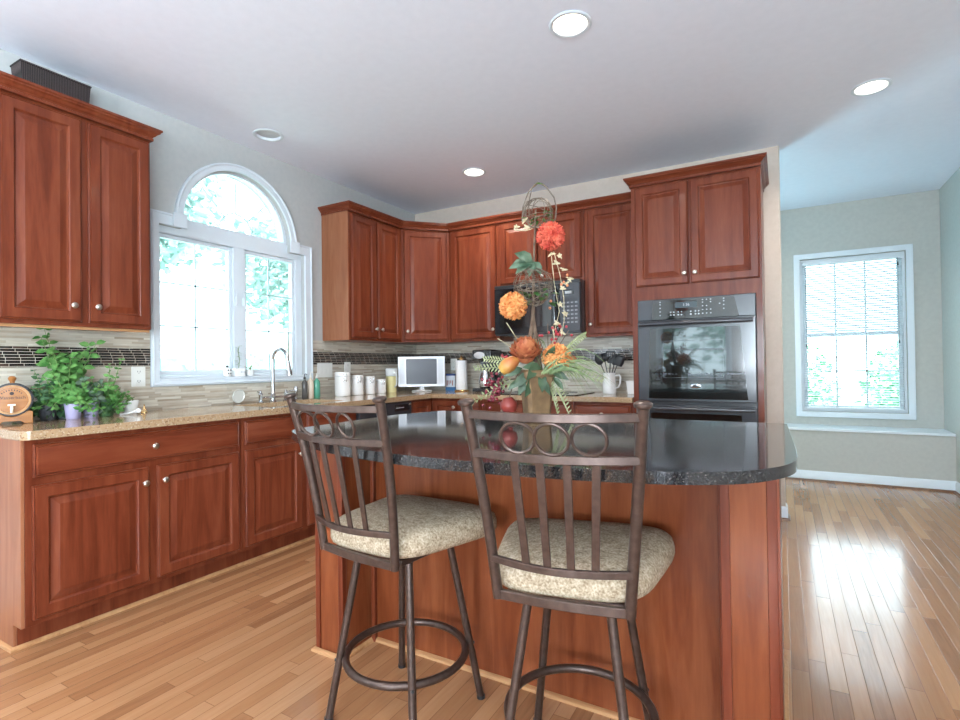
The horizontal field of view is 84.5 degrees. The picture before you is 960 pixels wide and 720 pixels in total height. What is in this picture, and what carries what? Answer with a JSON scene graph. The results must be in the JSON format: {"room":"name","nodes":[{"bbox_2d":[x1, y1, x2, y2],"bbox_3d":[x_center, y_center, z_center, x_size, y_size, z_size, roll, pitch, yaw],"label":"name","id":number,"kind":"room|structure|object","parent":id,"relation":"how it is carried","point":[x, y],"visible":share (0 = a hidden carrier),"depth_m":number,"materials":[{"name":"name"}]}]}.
{"room":"kitchen","nodes":[
{"label":"kitchen","id":0,"kind":"room"},
{"bbox_2d":[0,49,416,415],"bbox_3d":[-2.355,-0.159,2.720,0.140,2.752,10.476,-1,-1,30],"label":"wall","id":1,"kind":"structure","parent":0,"point":[182,148],"depth_m":3.77,"materials":[{"name":"grey paint"}]},
{"bbox_2d":[0,327,149,348],"bbox_3d":[-2.208,-0.116,2.826,0.008,0.096,0.846,-1,-1,30],"label":"backsplash","id":2,"kind":"structure","parent":1,"relation":"attached to","point":[9,336],"depth_m":2.85,"materials":[{"name":"tile"}]},
{"bbox_2d":[0,346,149,366],"bbox_3d":[-2.206,-0.016,2.825,0.010,0.104,0.846,-1,-1,30],"label":"backsplash","id":3,"kind":"structure","parent":1,"relation":"attached to","point":[10,356],"depth_m":2.88,"materials":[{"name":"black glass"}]},
{"bbox_2d":[0,366,150,418],"bbox_3d":[-2.204,0.169,2.824,0.008,0.266,0.846,-1,-1,30],"label":"backsplash","id":4,"kind":"structure","parent":1,"relation":"attached to","point":[23,375],"depth_m":2.97,"materials":[{"name":"tile"}]},
{"bbox_2d":[131,367,144,386],"bbox_3d":[-2.022,0.099,3.128,0.008,0.118,0.078,-1,-1,30],"label":"electrical outlet","id":5,"kind":"object","parent":4,"relation":"attached to","point":[137,373],"visible":1,"depth_m":3.12,"materials":[{"name":"white plastic"}]},
{"bbox_2d":[0,90,150,332],"bbox_3d":[-2.104,-0.686,2.688,0.340,1.072,0.690,-1,-1,30],"label":"upper cabinet","id":6,"kind":"object","parent":1,"relation":"attached to","point":[75,191],"visible":1,"depth_m":2.58,"materials":[{"name":"brown wood"}]},
{"bbox_2d":[10,58,91,102],"bbox_3d":[-2.194,-1.362,2.708,0.121,0.190,0.304,-1,-1,30],"label":"wicker basket","id":7,"kind":"object","parent":6,"relation":"on","point":[23,69],"visible":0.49,"depth_m":2.66,"materials":[{"name":"wicker"}]},
{"bbox_2d":[0,70,162,142],"bbox_3d":[-2.107,-1.242,2.692,0.349,0.063,0.770,-1,-1,30],"label":"crown molding","id":8,"kind":"structure","parent":6,"relation":"attached to","point":[9,83],"depth_m":2.59,"materials":[{"name":"brown wood"}]},
{"bbox_2d":[150,381,307,409],"bbox_3d":[-1.679,0.235,3.741,0.008,0.138,1.268,-1,-1,30],"label":"backsplash","id":9,"kind":"structure","parent":1,"relation":"attached to","point":[169,397],"depth_m":3.52,"materials":[{"name":"tile"}]},
{"bbox_2d":[150,163,312,386],"bbox_3d":[-1.724,-0.606,3.769,0.139,1.540,1.266,-1,-1,30],"label":"window","id":10,"kind":"structure","parent":1,"relation":"in","point":[236,245],"depth_m":3.73,"materials":[{"name":"white paint"}]},
{"bbox_2d":[223,365,231,376],"bbox_3d":[-1.744,0.075,3.646,0.058,0.080,0.053,-1,-1,30],"label":"pot","id":11,"kind":"object","parent":10,"relation":"on","point":[227,372],"visible":1,"depth_m":3.63,"materials":[{"name":"white ceramic"}]},
{"bbox_2d":[232,347,244,375],"bbox_3d":[-1.703,0.007,3.723,0.061,0.216,0.080,-1,-1,30],"label":"planter","id":12,"kind":"object","parent":10,"relation":"on","point":[238,371],"visible":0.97,"depth_m":3.70,"materials":[{"name":"white ceramic"}]},
{"bbox_2d":[244,363,254,375],"bbox_3d":[-1.653,0.064,3.795,0.070,0.101,0.090,-1,-1,30],"label":"pot","id":13,"kind":"object","parent":10,"relation":"on","point":[249,372],"visible":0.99,"depth_m":3.78,"materials":[{"name":"white ceramic"}]},
{"bbox_2d":[321,211,401,342],"bbox_3d":[-1.000,-0.689,4.622,0.340,1.058,0.692,-1,-1,30],"label":"upper cabinet","id":14,"kind":"object","parent":1,"relation":"attached to","point":[362,296],"visible":1,"depth_m":4.39,"materials":[{"name":"brown wood"}]},
{"bbox_2d":[318,192,630,231],"bbox_3d":[-0.029,-1.251,4.552,2.604,0.063,0.829,-1,-1,4],"label":"crown molding","id":15,"kind":"structure","parent":14,"relation":"attached to","point":[348,205],"depth_m":4.49,"materials":[{"name":"brown wood"}]},
{"bbox_2d":[313,340,415,353],"bbox_3d":[-1.018,-0.111,4.908,0.008,0.096,1.413,-1,-1,30],"label":"backsplash","id":16,"kind":"structure","parent":1,"relation":"attached to","point":[318,346],"depth_m":4.79,"materials":[{"name":"tile"}]},
{"bbox_2d":[313,364,416,396],"bbox_3d":[-1.015,0.173,4.905,0.008,0.266,1.413,-1,-1,30],"label":"backsplash","id":17,"kind":"structure","parent":1,"relation":"attached to","point":[327,384],"depth_m":4.75,"materials":[{"name":"tile"}]},
{"bbox_2d":[317,363,331,376],"bbox_3d":[-1.293,0.085,4.405,0.008,0.118,0.165,-1,-1,30],"label":"switch plate","id":18,"kind":"object","parent":17,"relation":"attached to","point":[325,369],"visible":0.98,"depth_m":4.40,"materials":[{"name":"white plastic"}]},
{"bbox_2d":[344,362,350,372],"bbox_3d":[-1.162,0.075,4.634,0.008,0.115,0.075,-1,-1,30],"label":"electrical outlet","id":19,"kind":"object","parent":17,"relation":"attached to","point":[347,365],"visible":0.8,"depth_m":4.63,"materials":[{"name":"white plastic"}]},
{"bbox_2d":[313,352,416,364],"bbox_3d":[-1.016,-0.011,4.907,0.010,0.104,1.413,-1,-1,30],"label":"backsplash","id":20,"kind":"structure","parent":1,"relation":"attached to","point":[335,358],"depth_m":4.74,"materials":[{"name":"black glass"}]},
{"bbox_2d":[380,229,458,344],"bbox_3d":[-0.562,-0.690,5.118,0.607,1.058,0.614,-1,-1,30],"label":"upper cabinet","id":21,"kind":"object","parent":1,"relation":"attached to","point":[425,287],"visible":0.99,"depth_m":4.91,"materials":[{"name":"brown wood"}]},
{"bbox_2d":[0,0,959,213],"bbox_3d":[-0.296,-1.633,1.564,4.869,0.120,10.746,-1,-1,30],"label":"ceiling","id":22,"kind":"structure","parent":0,"point":[387,101],"depth_m":2.96,"materials":[{"name":"white paint"}]},
{"bbox_2d":[253,129,283,141],"bbox_3d":[-1.447,-1.589,3.609,0.200,0.118,0.200,-1,-1,30],"label":"recessed light","id":23,"kind":"object","parent":22,"relation":"in","point":[269,135],"visible":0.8,"depth_m":3.62,"materials":[{"name":"white paint"}]},
{"bbox_2d":[462,168,485,176],"bbox_3d":[-0.050,-1.600,4.351,0.200,0.118,0.200,-1,-1,30],"label":"recessed light","id":24,"kind":"object","parent":22,"relation":"in","point":[473,172],"visible":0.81,"depth_m":4.37,"materials":[{"name":"glass"}]},
{"bbox_2d":[549,10,591,37],"bbox_3d":[0.421,-1.624,2.472,0.200,0.118,0.200,-1,-1,30],"label":"recessed light","id":25,"kind":"object","parent":22,"relation":"in","point":[579,22],"visible":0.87,"depth_m":2.48,"materials":[{"name":"glass"}]},
{"bbox_2d":[850,78,892,96],"bbox_3d":[2.279,-1.642,3.078,0.200,0.118,0.200,-1,-1,30],"label":"recessed light","id":26,"kind":"object","parent":22,"relation":"in","point":[868,87],"visible":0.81,"depth_m":3.08,"materials":[{"name":"glass"}]},
{"bbox_2d":[0,479,959,719],"bbox_3d":[-0.259,1.229,1.537,4.869,0.100,10.746,-1,-1,30],"label":"floor","id":27,"kind":"structure","parent":0,"point":[871,574],"depth_m":2.15,"materials":[{"name":"brown wood"}]},
{"bbox_2d":[0,418,240,646],"bbox_3d":[-1.865,0.773,2.733,0.650,0.875,1.011,-1,-1,30],"label":"base cabinet","id":28,"kind":"object","parent":27,"relation":"on","point":[92,525],"visible":0.97,"depth_m":2.43,"materials":[{"name":"brown wood"}]},
{"bbox_2d":[0,535,314,653],"bbox_3d":[-1.508,1.205,3.441,0.531,0.016,2.627,-1,-1,30],"label":"trim","id":29,"kind":"structure","parent":28,"relation":"attached to","point":[3,645],"depth_m":2.59,"materials":[{"name":"brown wood"}]},
{"bbox_2d":[0,389,633,440],"bbox_3d":[-0.499,0.304,3.394,2.378,0.038,3.524,-1,-1,30],"label":"countertop","id":30,"kind":"structure","parent":28,"relation":"on","point":[14,430],"depth_m":2.95,"materials":[{"name":"beige stone"}]},
{"bbox_2d":[0,376,33,423],"bbox_3d":[-2.209,0.187,2.493,0.156,0.223,0.175,0,-1,-40],"label":"barrel","id":31,"kind":"object","parent":30,"relation":"on","point":[16,399],"visible":1,"depth_m":2.46,"materials":[{"name":"brown"}]},
{"bbox_2d":[29,370,65,420],"bbox_3d":[-2.151,0.173,2.635,0.166,0.252,0.236,0,-1,-28],"label":"potted herb","id":32,"kind":"object","parent":30,"relation":"on","point":[45,414],"visible":0.7,"depth_m":2.60,"materials":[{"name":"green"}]},
{"bbox_2d":[38,404,58,420],"bbox_3d":[-2.146,0.261,2.628,0.084,0.075,0.084,-1,-1,30],"label":"pot","id":33,"kind":"object","parent":32,"relation":"on","point":[44,413],"depth_m":2.60,"materials":[{"name":"grey"}]},
{"bbox_2d":[32,328,105,418],"bbox_3d":[-2.117,0.060,2.718,0.245,0.478,0.218,-1,-1,5],"label":"basil","id":34,"kind":"object","parent":30,"relation":"on","point":[70,375],"visible":0.61,"depth_m":2.69,"materials":[{"name":"green plant"}]},
{"bbox_2d":[57,404,65,418],"bbox_3d":[-2.131,0.257,2.715,0.090,0.085,0.090,-1,-1,30],"label":"pot","id":35,"kind":"object","parent":34,"relation":"on","point":[60,405],"depth_m":2.68,"materials":[{"name":"ceramic"}]},
{"bbox_2d":[31,371,117,419],"bbox_3d":[-2.075,0.176,2.672,0.458,0.245,0.345,-1,-1,8],"label":"potted mint","id":36,"kind":"object","parent":30,"relation":"on","point":[72,397],"visible":0.94,"depth_m":2.62,"materials":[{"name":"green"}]},
{"bbox_2d":[64,403,81,419],"bbox_3d":[-2.045,0.258,2.654,0.076,0.080,0.076,-1,-1,30],"label":"pot","id":37,"kind":"object","parent":36,"relation":"on","point":[71,413],"depth_m":2.63,"materials":[{"name":"purple"}]},
{"bbox_2d":[75,375,110,417],"bbox_3d":[-2.037,0.188,2.743,0.201,0.222,0.205,0,-1,-38],"label":"potted succulent","id":38,"kind":"object","parent":30,"relation":"on","point":[99,396],"visible":0.5,"depth_m":2.72,"materials":[{"name":"green plant"}]},
{"bbox_2d":[82,401,99,417],"bbox_3d":[-2.022,0.257,2.745,0.076,0.082,0.076,-1,-1,30],"label":"pot","id":39,"kind":"object","parent":38,"relation":"on","point":[85,412],"depth_m":2.72,"materials":[{"name":"purple"}]},
{"bbox_2d":[90,358,132,416],"bbox_3d":[-1.990,0.145,2.832,0.184,0.308,0.213,-1,-1,-14],"label":"potted oregano","id":40,"kind":"object","parent":30,"relation":"on","point":[114,396],"visible":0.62,"depth_m":2.80,"materials":[{"name":"green plant"}]},
{"bbox_2d":[98,403,114,416],"bbox_3d":[-1.994,0.264,2.815,0.084,0.070,0.084,-1,-1,30],"label":"pot","id":41,"kind":"object","parent":40,"relation":"on","point":[109,407],"depth_m":2.79,"materials":[{"name":"green ceramic"}]},
{"bbox_2d":[122,394,138,412],"bbox_3d":[-1.974,0.245,2.982,0.086,0.109,0.084,-1,-1,30],"label":"cup","id":42,"kind":"object","parent":30,"relation":"on","point":[134,404],"visible":0.66,"depth_m":2.95,"materials":[{"name":"ceramic"}]},
{"bbox_2d":[120,408,140,414],"bbox_3d":[-1.906,0.281,2.879,0.108,0.036,0.021,-1,-1,-5],"label":"press","id":43,"kind":"object","parent":30,"relation":"on","point":[138,410],"visible":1,"depth_m":2.88,"materials":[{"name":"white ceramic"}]},
{"bbox_2d":[232,389,244,402],"bbox_3d":[-1.681,0.252,3.679,0.021,0.099,0.100,-1,-1,30],"label":"glass dish","id":44,"kind":"object","parent":30,"relation":"on","point":[238,396],"visible":1,"depth_m":3.68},
{"bbox_2d":[257,348,295,402],"bbox_3d":[-1.477,0.106,3.829,0.243,0.392,0.252,-1,-1,-14],"label":"kitchen faucet","id":45,"kind":"object","parent":30,"relation":"on","point":[272,397],"visible":0.92,"depth_m":3.82,"materials":[{"name":"silver metal"}]},
{"bbox_2d":[293,386,297,399],"bbox_3d":[-1.403,0.252,4.021,0.038,0.102,0.038,-1,-1,30],"label":"sprayer","id":46,"kind":"object","parent":30,"relation":"on","point":[295,387],"visible":0.73,"depth_m":4.01,"materials":[{"name":"silver metal"}]},
{"bbox_2d":[302,374,307,398],"bbox_3d":[-1.369,0.204,4.122,0.044,0.198,0.044,-1,-1,-15],"label":"soap bottle","id":47,"kind":"object","parent":30,"relation":"on","point":[304,383],"visible":1,"depth_m":4.10,"materials":[{"name":"grey"}]},
{"bbox_2d":[307,372,313,398],"bbox_3d":[-1.339,0.197,4.174,0.047,0.212,0.047,-1,-1,-15],"label":"soap bottle","id":48,"kind":"object","parent":30,"relation":"on","point":[310,383],"visible":0.99,"depth_m":4.16,"materials":[{"name":"beige"}]},
{"bbox_2d":[314,373,319,397],"bbox_3d":[-1.308,0.202,4.229,0.053,0.203,0.053,-1,-1,-15],"label":"soap bottle","id":49,"kind":"object","parent":30,"relation":"on","point":[316,381],"visible":0.94,"depth_m":4.21,"materials":[{"name":"green"}]},
{"bbox_2d":[335,372,350,396],"bbox_3d":[-1.154,0.201,4.437,0.131,0.205,0.131,-1,-1,13],"label":"canister","id":50,"kind":"object","parent":30,"relation":"on","point":[342,379],"visible":0.99,"depth_m":4.38,"materials":[{"name":"white ceramic"}]},
{"bbox_2d":[351,375,363,394],"bbox_3d":[-1.065,0.216,4.584,0.122,0.175,0.113,-1,-1,30],"label":"canister","id":51,"kind":"object","parent":30,"relation":"on","point":[357,381],"visible":0.94,"depth_m":4.54,"materials":[{"name":"white ceramic"}]},
{"bbox_2d":[364,376,374,393],"bbox_3d":[-0.984,0.224,4.726,0.110,0.160,0.101,-1,-1,30],"label":"canister","id":52,"kind":"object","parent":30,"relation":"on","point":[369,381],"visible":1,"depth_m":4.68,"materials":[{"name":"white ceramic"}]},
{"bbox_2d":[376,379,385,392],"bbox_3d":[-0.908,0.239,4.857,0.105,0.130,0.095,-1,-1,30],"label":"canister","id":53,"kind":"object","parent":30,"relation":"on","point":[380,383],"visible":1,"depth_m":4.82,"materials":[{"name":"white ceramic"}]},
{"bbox_2d":[385,368,397,391],"bbox_3d":[-0.836,0.191,4.982,0.116,0.227,0.137,-1,-1,-6],"label":"pitcher","id":54,"kind":"object","parent":30,"relation":"on","point":[391,373],"visible":0.99,"depth_m":4.95,"materials":[{"name":"beige"}]},
{"bbox_2d":[398,356,444,391],"bbox_3d":[-0.561,0.134,5.083,0.450,0.335,0.147,-1,-1,-3],"label":"television","id":55,"kind":"object","parent":30,"relation":"on","point":[425,371],"visible":1,"depth_m":5.07,"materials":[{"name":"white plastic"}]},
{"bbox_2d":[399,359,404,383],"bbox_3d":[-0.745,0.111,5.050,0.048,0.235,0.002,-1,-1,-3],"label":"speaker grille","id":56,"kind":"object","parent":55,"relation":"attached to","point":[401,361],"depth_m":5.05,"materials":[{"name":"grey"}]},
{"bbox_2d":[438,361,442,374],"bbox_3d":[-0.376,0.107,5.071,0.048,0.235,0.002,-1,-1,-3],"label":"speaker grille","id":57,"kind":"object","parent":55,"relation":"attached to","point":[440,363],"depth_m":5.07,"materials":[{"name":"grey"}]},
{"bbox_2d":[446,374,455,390],"bbox_3d":[-0.282,0.216,5.177,0.100,0.165,0.060,-1,-1,18],"label":"snack box","id":58,"kind":"object","parent":30,"relation":"on","point":[450,378],"visible":0.8,"depth_m":5.15,"materials":[{"name":"blue"}]},
{"bbox_2d":[454,355,468,390],"bbox_3d":[-0.176,0.126,5.036,0.140,0.340,0.140,-1,-1,30],"label":"paper towel holder","id":59,"kind":"object","parent":30,"relation":"on","point":[461,365],"visible":0.99,"depth_m":4.99,"materials":[{"name":"paper"}]},
{"bbox_2d":[472,349,501,391],"bbox_3d":[0.069,0.099,4.880,0.207,0.385,0.227,-1,-1,30],"label":"coffee maker","id":60,"kind":"object","parent":30,"relation":"on","point":[476,354],"visible":0.75,"depth_m":4.82,"materials":[{"name":"black"}]},
{"bbox_2d":[492,391,594,395],"bbox_3d":[0.509,0.278,4.448,0.780,0.009,0.510,-1,-1,30],"label":"cooktop","id":61,"kind":"object","parent":30,"relation":"in","point":[571,393],"visible":0.56,"depth_m":4.37,"materials":[{"name":"black"}]},
{"bbox_2d":[602,373,620,393],"bbox_3d":[1.060,0.188,4.283,0.112,0.170,0.146,-1,-1,-21],"label":"pitcher","id":62,"kind":"object","parent":30,"relation":"on","point":[606,388],"visible":0.94,"depth_m":4.25,"materials":[{"name":"white ceramic"}]},
{"bbox_2d":[594,354,604,372],"bbox_3d":[1.009,0.103,4.318,0.147,0.310,0.024,-1,-1,30],"label":"slotted spoon","id":63,"kind":"object","parent":62,"relation":"in","point":[598,356],"visible":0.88,"depth_m":4.33,"materials":[{"name":"black"}]},
{"bbox_2d":[599,353,607,372],"bbox_3d":[1.023,0.099,4.314,0.098,0.316,0.057,-1,-1,30],"label":"ladle","id":64,"kind":"object","parent":62,"relation":"in","point":[603,355],"visible":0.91,"depth_m":4.33,"materials":[{"name":"black"}]},
{"bbox_2d":[606,351,614,372],"bbox_3d":[1.062,0.090,4.294,0.079,0.332,0.011,-1,-1,30],"label":"slotted turner","id":65,"kind":"object","parent":62,"relation":"in","point":[610,360],"visible":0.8,"depth_m":4.29,"materials":[{"name":"black"}]},
{"bbox_2d":[613,355,624,372],"bbox_3d":[1.096,0.108,4.275,0.157,0.297,0.044,-1,-1,30],"label":"spatula","id":66,"kind":"object","parent":62,"relation":"in","point":[618,360],"visible":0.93,"depth_m":4.24,"materials":[{"name":"black"}]},
{"bbox_2d":[626,381,633,393],"bbox_3d":[1.224,0.218,4.224,0.090,0.105,0.090,-1,-1,30],"label":"container","id":67,"kind":"object","parent":30,"relation":"on","point":[630,384],"visible":0.48,"depth_m":4.20,"materials":[{"name":"white ceramic"}]},
{"bbox_2d":[233,412,355,564],"bbox_3d":[-1.378,0.775,3.585,0.650,0.874,0.948,-1,-1,30],"label":"base cabinet","id":68,"kind":"object","parent":27,"relation":"on","point":[277,510],"visible":0.41,"depth_m":3.21,"materials":[{"name":"brown wood"}]},
{"bbox_2d":[356,401,410,419],"bbox_3d":[-0.971,0.777,4.266,0.638,0.869,0.625,-1,-1,30],"label":"dishwasher","id":69,"kind":"object","parent":27,"relation":"on","point":[401,407],"visible":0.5,"depth_m":4.19,"materials":[{"name":"black"}]},
{"bbox_2d":[283,393,496,719],"bbox_3d":[-0.288,0.641,1.744,0.511,1.080,0.609,-1,-1,36],"label":"bar stool","id":70,"kind":"object","parent":27,"relation":"on","point":[392,532],"visible":0.98,"depth_m":1.63,"materials":[{"name":"brown metal"}]},
{"bbox_2d":[330,495,496,558],"bbox_3d":[-0.244,0.554,1.809,0.505,0.097,0.448,-1,-1,36],"label":"seat cushion","id":71,"kind":"object","parent":70,"relation":"on","point":[426,525],"depth_m":1.67,"materials":[{"name":"fabric"}]},
{"bbox_2d":[409,398,460,412],"bbox_3d":[-0.490,0.776,4.888,0.908,0.874,0.924,-1,-1,30],"label":"base cabinet","id":72,"kind":"object","parent":27,"relation":"on","point":[429,404],"visible":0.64,"depth_m":4.59,"materials":[{"name":"brown wood"}]},
{"bbox_2d":[461,399,482,410],"bbox_3d":[0.071,0.767,4.723,0.222,0.874,0.650,-1,-1,30],"label":"base cabinet","id":73,"kind":"object","parent":27,"relation":"on","point":[476,406],"visible":0.02,"depth_m":4.44,"materials":[{"name":"brown wood"}]},
{"bbox_2d":[483,399,573,413],"bbox_3d":[0.514,0.759,4.470,0.793,0.874,0.650,-1,-1,30],"label":"base cabinet","id":74,"kind":"object","parent":27,"relation":"on","point":[494,405],"visible":0.06,"depth_m":4.24,"materials":[{"name":"brown wood"}]},
{"bbox_2d":[311,450,789,719],"bbox_3d":[0.242,0.736,2.100,1.695,0.884,0.821,-1,-1,30],"label":"kitchen island","id":75,"kind":"object","parent":27,"relation":"on","point":[710,631],"visible":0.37,"depth_m":1.73,"materials":[{"name":"brown wood"}]},
{"bbox_2d":[292,411,797,484],"bbox_3d":[0.163,0.278,1.966,1.741,0.030,1.250,-1,-1,30],"label":"island countertop","id":76,"kind":"structure","parent":75,"relation":"on","point":[679,452],"depth_m":1.59,"materials":[{"name":"black stone"}]},
{"bbox_2d":[472,182,614,413],"bbox_3d":[0.251,-0.257,2.286,0.641,1.045,0.226,-1,-1,9],"label":"floral arrangement","id":77,"kind":"object","parent":76,"relation":"on","point":[535,384],"visible":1,"depth_m":2.25,"materials":[{"name":"multicoloured plant"}]},
{"bbox_2d":[458,398,674,719],"bbox_3d":[0.254,0.631,1.421,0.511,1.080,0.609,-1,-1,22],"label":"bar stool","id":78,"kind":"object","parent":27,"relation":"on","point":[595,567],"visible":1,"depth_m":1.28,"materials":[{"name":"brown metal"}]},
{"bbox_2d":[498,518,674,602],"bbox_3d":[0.280,0.544,1.496,0.505,0.097,0.448,-1,-1,22],"label":"seat cushion","id":79,"kind":"object","parent":78,"relation":"on","point":[657,554],"depth_m":1.35,"materials":[{"name":"fabric"}]},
{"bbox_2d":[574,401,633,413],"bbox_3d":[1.055,0.749,4.161,0.451,0.874,0.650,-1,-1,30],"label":"base cabinet","id":80,"kind":"object","parent":27,"relation":"on","point":[579,407],"visible":0.16,"depth_m":3.91,"materials":[{"name":"brown wood"}]},
{"bbox_2d":[623,152,768,422],"bbox_3d":[1.603,-0.067,3.848,0.909,2.486,0.666,-1,-1,30],"label":"tall cabinet","id":81,"kind":"object","parent":27,"relation":"on","point":[697,230],"visible":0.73,"depth_m":3.58,"materials":[{"name":"brown wood"}]},
{"bbox_2d":[638,293,758,422],"bbox_3d":[1.588,0.224,3.805,0.753,1.306,0.662,-1,-1,30],"label":"double wall oven","id":82,"kind":"object","parent":81,"relation":"in","point":[697,356],"visible":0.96,"depth_m":3.55,"materials":[{"name":"black"}]},
{"bbox_2d":[789,430,956,480],"bbox_3d":[2.234,0.946,5.910,4.628,0.484,0.378,-1,-1,30],"label":"half wall","id":83,"kind":"structure","parent":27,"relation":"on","point":[894,455],"depth_m":4.87,"materials":[{"name":"beige paint"}]},
{"bbox_2d":[415,146,785,506],"bbox_3d":[0.808,-0.180,4.759,3.330,2.752,0.120,-1,-1,30],"label":"wall","id":84,"kind":"structure","parent":0,"point":[612,185],"depth_m":3.93,"materials":[{"name":"beige paint"}]},
{"bbox_2d":[449,224,513,342],"bbox_3d":[-0.001,-0.699,4.955,0.525,1.058,0.340,-1,-1,30],"label":"upper cabinet","id":85,"kind":"object","parent":84,"relation":"attached to","point":[473,252],"visible":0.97,"depth_m":4.83,"materials":[{"name":"brown wood"}]},
{"bbox_2d":[417,335,632,353],"bbox_3d":[0.373,-0.154,4.934,2.380,0.146,0.008,-1,-1,30],"label":"backsplash","id":86,"kind":"structure","parent":84,"relation":"attached to","point":[587,343],"depth_m":4.82,"materials":[{"name":"tile"}]},
{"bbox_2d":[417,348,632,363],"bbox_3d":[0.374,-0.029,4.931,2.380,0.104,0.010,-1,-1,30],"label":"backsplash","id":87,"kind":"structure","parent":84,"relation":"attached to","point":[627,353],"depth_m":4.64,"materials":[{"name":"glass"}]},
{"bbox_2d":[417,361,633,391],"bbox_3d":[0.377,0.156,4.931,2.380,0.266,0.008,-1,-1,30],"label":"backsplash","id":88,"kind":"structure","parent":84,"relation":"attached to","point":[626,371],"depth_m":4.64,"materials":[{"name":"tile"}]},
{"bbox_2d":[451,359,456,369],"bbox_3d":[-0.263,0.045,5.287,0.075,0.115,0.008,-1,-1,30],"label":"electrical outlet","id":89,"kind":"object","parent":88,"relation":"attached to","point":[453,361],"visible":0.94,"depth_m":5.28,"materials":[{"name":"white plastic"}]},
{"bbox_2d":[498,210,584,285],"bbox_3d":[0.570,-0.946,4.630,0.791,0.586,0.340,-1,-1,30],"label":"upper cabinet","id":90,"kind":"object","parent":84,"relation":"attached to","point":[510,241],"visible":0.48,"depth_m":4.48,"materials":[{"name":"brown wood"}]},
{"bbox_2d":[494,278,585,337],"bbox_3d":[0.551,-0.430,4.567,0.777,0.435,0.445,-1,-1,30],"label":"microwave","id":91,"kind":"object","parent":90,"relation":"attached to","point":[573,302],"visible":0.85,"depth_m":4.35,"materials":[{"name":"black metal"}]},
{"bbox_2d":[584,202,632,337],"bbox_3d":[1.116,-0.720,4.317,0.455,1.058,0.340,-1,-1,30],"label":"upper cabinet","id":92,"kind":"object","parent":84,"relation":"attached to","point":[607,229],"visible":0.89,"depth_m":4.21,"materials":[{"name":"brown wood"}]},
{"bbox_2d":[781,503,787,517],"bbox_3d":[1.482,1.136,4.371,1.844,0.095,0.148,-1,-1,30],"label":"baseboard","id":93,"kind":"structure","parent":84,"relation":"attached to","point":[784,510],"depth_m":3.86,"materials":[{"name":"white paint"}]},
{"bbox_2d":[780,189,943,428],"bbox_3d":[2.349,-0.187,6.146,4.629,2.752,0.140,-1,-1,30],"label":"wall","id":94,"kind":"structure","parent":0,"point":[911,218],"depth_m":5.14,"materials":[{"name":"beige paint"}]},
{"bbox_2d":[793,244,916,419],"bbox_3d":[3.748,-0.262,5.330,0.980,1.680,0.150,-1,-1,30],"label":"window","id":95,"kind":"structure","parent":94,"relation":"in","point":[801,306],"depth_m":5.28,"materials":[{"name":"white paint"}]},
{"bbox_2d":[784,423,955,436],"bbox_3d":[2.227,0.693,5.906,4.628,0.024,0.393,-1,-1,30],"label":"sill","id":96,"kind":"structure","parent":94,"relation":"attached to","point":[792,426],"depth_m":4.98,"materials":[{"name":"white paint"}]},
{"bbox_2d":[939,167,959,482],"bbox_3d":[1.785,-0.235,0.355,0.140,2.752,10.476,-1,-1,30],"label":"wall","id":97,"kind":"structure","parent":0,"point":[949,193],"depth_m":4.65,"materials":[{"name":"beige paint"}]},
{"bbox_2d":[785,477,959,496],"bbox_3d":[1.799,1.150,2.132,1.614,0.016,6.582,-1,-1,30],"label":"trim","id":98,"kind":"structure","parent":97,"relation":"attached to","point":[904,487],"depth_m":4.86,"materials":[{"name":"brown"}]},
{"bbox_2d":[789,469,956,490],"bbox_3d":[3.442,1.117,4.994,1.629,0.095,0.014,-1,-1,30],"label":"baseboard","id":99,"kind":"structure","parent":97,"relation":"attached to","point":[808,474],"depth_m":4.86,"materials":[{"name":"white paint"}]},
{"bbox_2d":[955,482,959,493],"bbox_3d":[2.506,1.098,1.728,0.014,0.095,6.580,-1,-1,30],"label":"baseboard","id":100,"kind":"structure","parent":97,"relation":"attached to","point":[957,484],"depth_m":4.53,"materials":[{"name":"white paint"}]},
{"label":"outside","id":101,"kind":"structure","parent":0,"visible":0},
{"bbox_3d":[-12.373,2.437,25.442,39.840,0.650,90.000,-1,-1,30],"label":"ground","id":102,"kind":"structure","parent":101,"visible":0},
{"bbox_2d":[160,175,230,274],"bbox_3d":[-7.682,-1.726,11.526,4.015,7.302,4.027,0,-1,-32],"label":"tree","id":103,"kind":"object","parent":102,"relation":"on","point":[200,208],"visible":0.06,"depth_m":11.76,"materials":[{"name":"green plant"}]},
{"bbox_2d":[161,345,286,375],"bbox_3d":[-8.198,0.733,19.567,1.411,2.686,20.295,-1,-1,30],"label":"hedge","id":104,"kind":"object","parent":102,"relation":"on","point":[168,363],"visible":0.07,"depth_m":17.60,"materials":[{"name":"green plant"}]},
{"bbox_2d":[210,211,288,354],"bbox_3d":[-5.439,-1.193,15.325,4.106,6.250,3.957,-1,-1,30],"label":"tree","id":105,"kind":"object","parent":102,"relation":"on","point":[258,281],"visible":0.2,"depth_m":14.41,"materials":[{"name":"green plant"}]},
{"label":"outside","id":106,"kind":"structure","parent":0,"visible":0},
{"bbox_2d":[808,376,898,406],"bbox_3d":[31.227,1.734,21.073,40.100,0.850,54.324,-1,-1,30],"label":"ground","id":107,"kind":"structure","parent":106,"point":[854,388],"depth_m":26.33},
{"bbox_2d":[807,339,842,405],"bbox_3d":[4.591,0.510,8.409,1.968,2.056,1.987,-1,-1,-19],"label":"bush","id":108,"kind":"object","parent":107,"relation":"on","point":[808,342],"visible":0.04,"depth_m":7.96,"materials":[{"name":"green plant"}]},
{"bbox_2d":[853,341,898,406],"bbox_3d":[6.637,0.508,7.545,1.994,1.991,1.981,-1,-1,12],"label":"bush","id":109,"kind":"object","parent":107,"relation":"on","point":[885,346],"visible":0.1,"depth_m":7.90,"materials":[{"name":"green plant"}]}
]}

